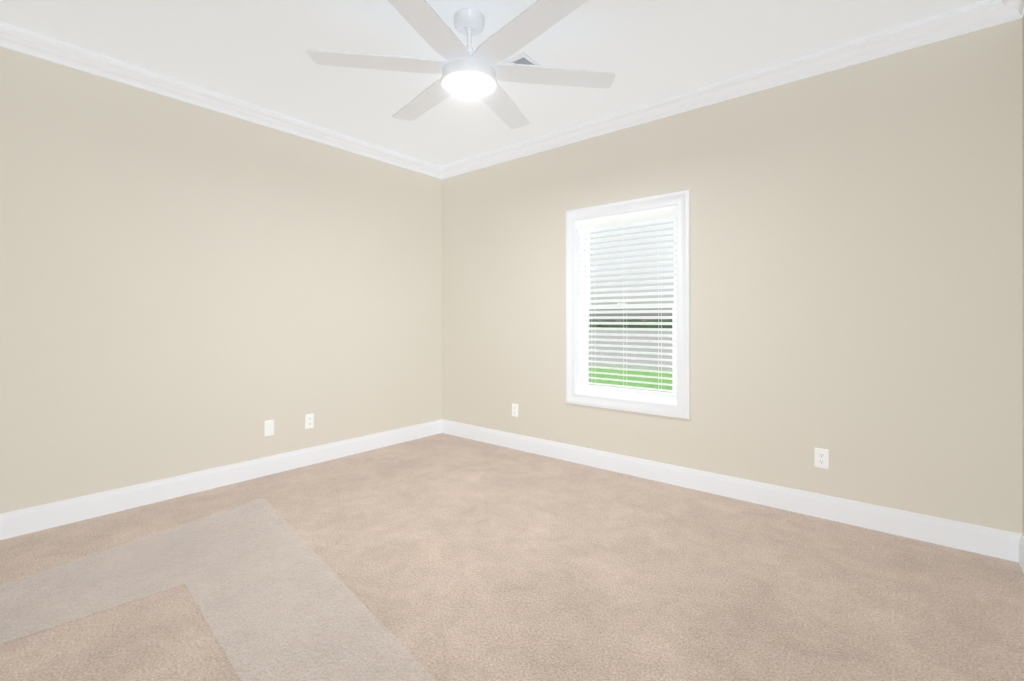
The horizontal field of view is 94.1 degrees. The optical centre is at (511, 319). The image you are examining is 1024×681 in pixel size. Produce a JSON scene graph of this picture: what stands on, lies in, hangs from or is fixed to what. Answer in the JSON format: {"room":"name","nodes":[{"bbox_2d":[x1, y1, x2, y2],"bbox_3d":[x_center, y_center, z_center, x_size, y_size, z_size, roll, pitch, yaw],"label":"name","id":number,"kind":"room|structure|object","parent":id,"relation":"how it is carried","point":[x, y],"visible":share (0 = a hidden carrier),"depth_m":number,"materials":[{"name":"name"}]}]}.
{"room":"empty bedroom","nodes":[
{"label":"empty bedroom","id":0,"kind":"room"},
{"bbox_2d":[0,46,441,513],"bbox_3d":[-2.031,-0.192,3.519,0.140,2.740,4.180,0,0,40],"label":"wall","id":1,"kind":"structure","parent":0,"point":[186,288],"depth_m":3.21,"materials":[{"name":"beige paint"}]},
{"bbox_2d":[0,21,439,176],"bbox_3d":[-1.944,-1.513,3.446,0.086,0.098,3.720,0,0,40],"label":"crown molding","id":2,"kind":"structure","parent":1,"relation":"attached to","point":[12,37],"depth_m":3.17,"materials":[{"name":"white paint"}]},
{"bbox_2d":[0,420,439,539],"bbox_3d":[-1.971,1.109,3.469,0.015,0.137,3.840,0,0,40],"label":"baseboard","id":3,"kind":"structure","parent":1,"relation":"attached to","point":[46,516],"depth_m":3.20,"materials":[{"name":"white paint"}]},
{"bbox_2d":[264,420,273,435],"bbox_3d":[-1.846,0.826,3.625,0.007,0.116,0.071,0,0,40],"label":"outlet","id":4,"kind":"object","parent":1,"relation":"attached to","point":[269,428],"visible":1,"depth_m":3.62,"materials":[{"name":"white plastic"}]},
{"bbox_2d":[305,414,313,428],"bbox_3d":[-1.644,0.826,3.869,0.007,0.116,0.071,0,0,40],"label":"electrical outlet","id":5,"kind":"object","parent":1,"relation":"attached to","point":[309,420],"visible":1,"depth_m":3.86,"materials":[{"name":"white plastic"}]},
{"bbox_2d":[0,0,985,165],"bbox_3d":[-0.373,-1.622,2.142,4.450,0.120,4.180,0,0,40],"label":"ceiling","id":6,"kind":"structure","parent":0,"point":[253,52],"depth_m":2.72,"materials":[{"name":"white paint"}]},
{"bbox_2d":[307,0,615,128],"bbox_3d":[-0.222,-1.373,2.465,1.559,0.378,1.500,0,0,40],"label":"fan","id":7,"kind":"object","parent":6,"relation":"hanging from","point":[469,72],"visible":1,"depth_m":2.38,"materials":[{"name":"white"}]},
{"bbox_2d":[502,53,542,65],"bbox_3d":[0.056,-1.556,2.940,0.225,0.012,0.225,0,0,40],"label":"ceiling vent","id":8,"kind":"object","parent":6,"relation":"in","point":[524,58],"visible":0.27,"depth_m":2.86,"materials":[{"name":"white metal"}]},
{"bbox_2d":[0,433,1023,680],"bbox_3d":[-0.373,1.238,2.142,4.450,0.120,4.180,0,0,40],"label":"floor","id":9,"kind":"structure","parent":0,"point":[446,557],"depth_m":2.10,"materials":[{"name":"beige carpet"}]},
{"bbox_2d":[0,498,432,680],"bbox_3d":[-1.150,1.175,1.598,2.730,0.001,1.750,0,0,40],"label":"rug","id":10,"kind":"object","parent":9,"relation":"on","point":[225,591],"depth_m":2.04,"materials":[{"name":"beige carpet"}]},
{"bbox_2d":[442,18,1021,533],"bbox_3d":[0.918,-0.192,3.696,4.170,2.740,0.140,0,0,40],"label":"wall","id":11,"kind":"structure","parent":0,"point":[856,270],"depth_m":2.86,"materials":[{"name":"beige paint"}]},
{"bbox_2d":[512,403,517,416],"bbox_3d":[0.026,0.826,4.340,0.071,0.116,0.007,0,0,40],"label":"electrical outlet","id":12,"kind":"object","parent":11,"relation":"attached to","point":[515,410],"visible":1,"depth_m":4.33,"materials":[{"name":"white plastic"}]},
{"bbox_2d":[566,190,689,418],"bbox_3d":[0.893,-0.104,3.710,1.021,1.601,0.174,0,0,40],"label":"window unit","id":13,"kind":"structure","parent":11,"relation":"in","point":[582,224],"depth_m":3.66,"materials":[{"name":"white paint"}]},
{"bbox_2d":[440,419,1011,560],"bbox_3d":[0.868,1.109,3.637,4.170,0.137,0.015,0,0,40],"label":"baseboard","id":14,"kind":"structure","parent":11,"relation":"attached to","point":[997,543],"depth_m":2.98,"materials":[{"name":"white paint"}]},
{"bbox_2d":[436,0,1023,178],"bbox_3d":[0.845,-1.513,3.609,4.170,0.098,0.086,0,0,40],"label":"crown molding","id":15,"kind":"structure","parent":11,"relation":"attached to","point":[967,19],"depth_m":2.97,"materials":[{"name":"white paint"}]},
{"bbox_2d":[814,448,828,468],"bbox_3d":[1.841,0.826,2.833,0.071,0.116,0.007,0,0,40],"label":"electrical outlet","id":16,"kind":"object","parent":11,"relation":"attached to","point":[821,458],"visible":1,"depth_m":2.83,"materials":[{"name":"white plastic"}]},
{"bbox_2d":[1022,15,1023,535],"bbox_3d":[1.285,-0.192,0.765,0.140,2.740,4.180,0,0,40],"label":"wall","id":17,"kind":"structure","parent":0,"point":[1023,275],"depth_m":2.29,"materials":[{"name":"beige paint"}]},
{"bbox_2d":[996,0,1023,19],"bbox_3d":[1.198,-1.513,0.838,0.086,0.098,3.720,0,0,40],"label":"crown molding","id":18,"kind":"structure","parent":17,"relation":"attached to","point":[1003,7],"depth_m":2.31,"materials":[{"name":"white paint"}]},
{"bbox_2d":[1012,532,1023,572],"bbox_3d":[1.225,1.109,0.815,0.015,0.137,3.840,0,0,40],"label":"baseboard","id":19,"kind":"structure","parent":17,"relation":"attached to","point":[1017,539],"depth_m":2.31,"materials":[{"name":"white paint"}]},
{"label":"outside","id":20,"kind":"structure","parent":0,"visible":0},
{"bbox_2d":[590,330,671,391],"bbox_3d":[23.690,1.728,30.476,85.000,0.200,69.560,0,0,40],"label":"ground","id":21,"kind":"structure","parent":20,"point":[666,387],"depth_m":13.16,"materials":[{"name":"green plant"}]},
{"bbox_2d":[590,330,671,370],"bbox_3d":[24.012,1.653,30.864,85.000,0.250,48.550,0,0,40],"label":"driveway","id":22,"kind":"structure","parent":21,"relation":"on","point":[632,349],"depth_m":25.28,"materials":[{"name":"grey concrete"}]},
{"bbox_2d":[590,319,671,327],"bbox_3d":[48.309,0.785,49.340,161.479,2.504,4.967,0,0,40],"label":"treeline","id":23,"kind":"object","parent":21,"relation":"on","point":[630,326],"depth_m":72.39,"materials":[{"name":"green plant"}]}
]}

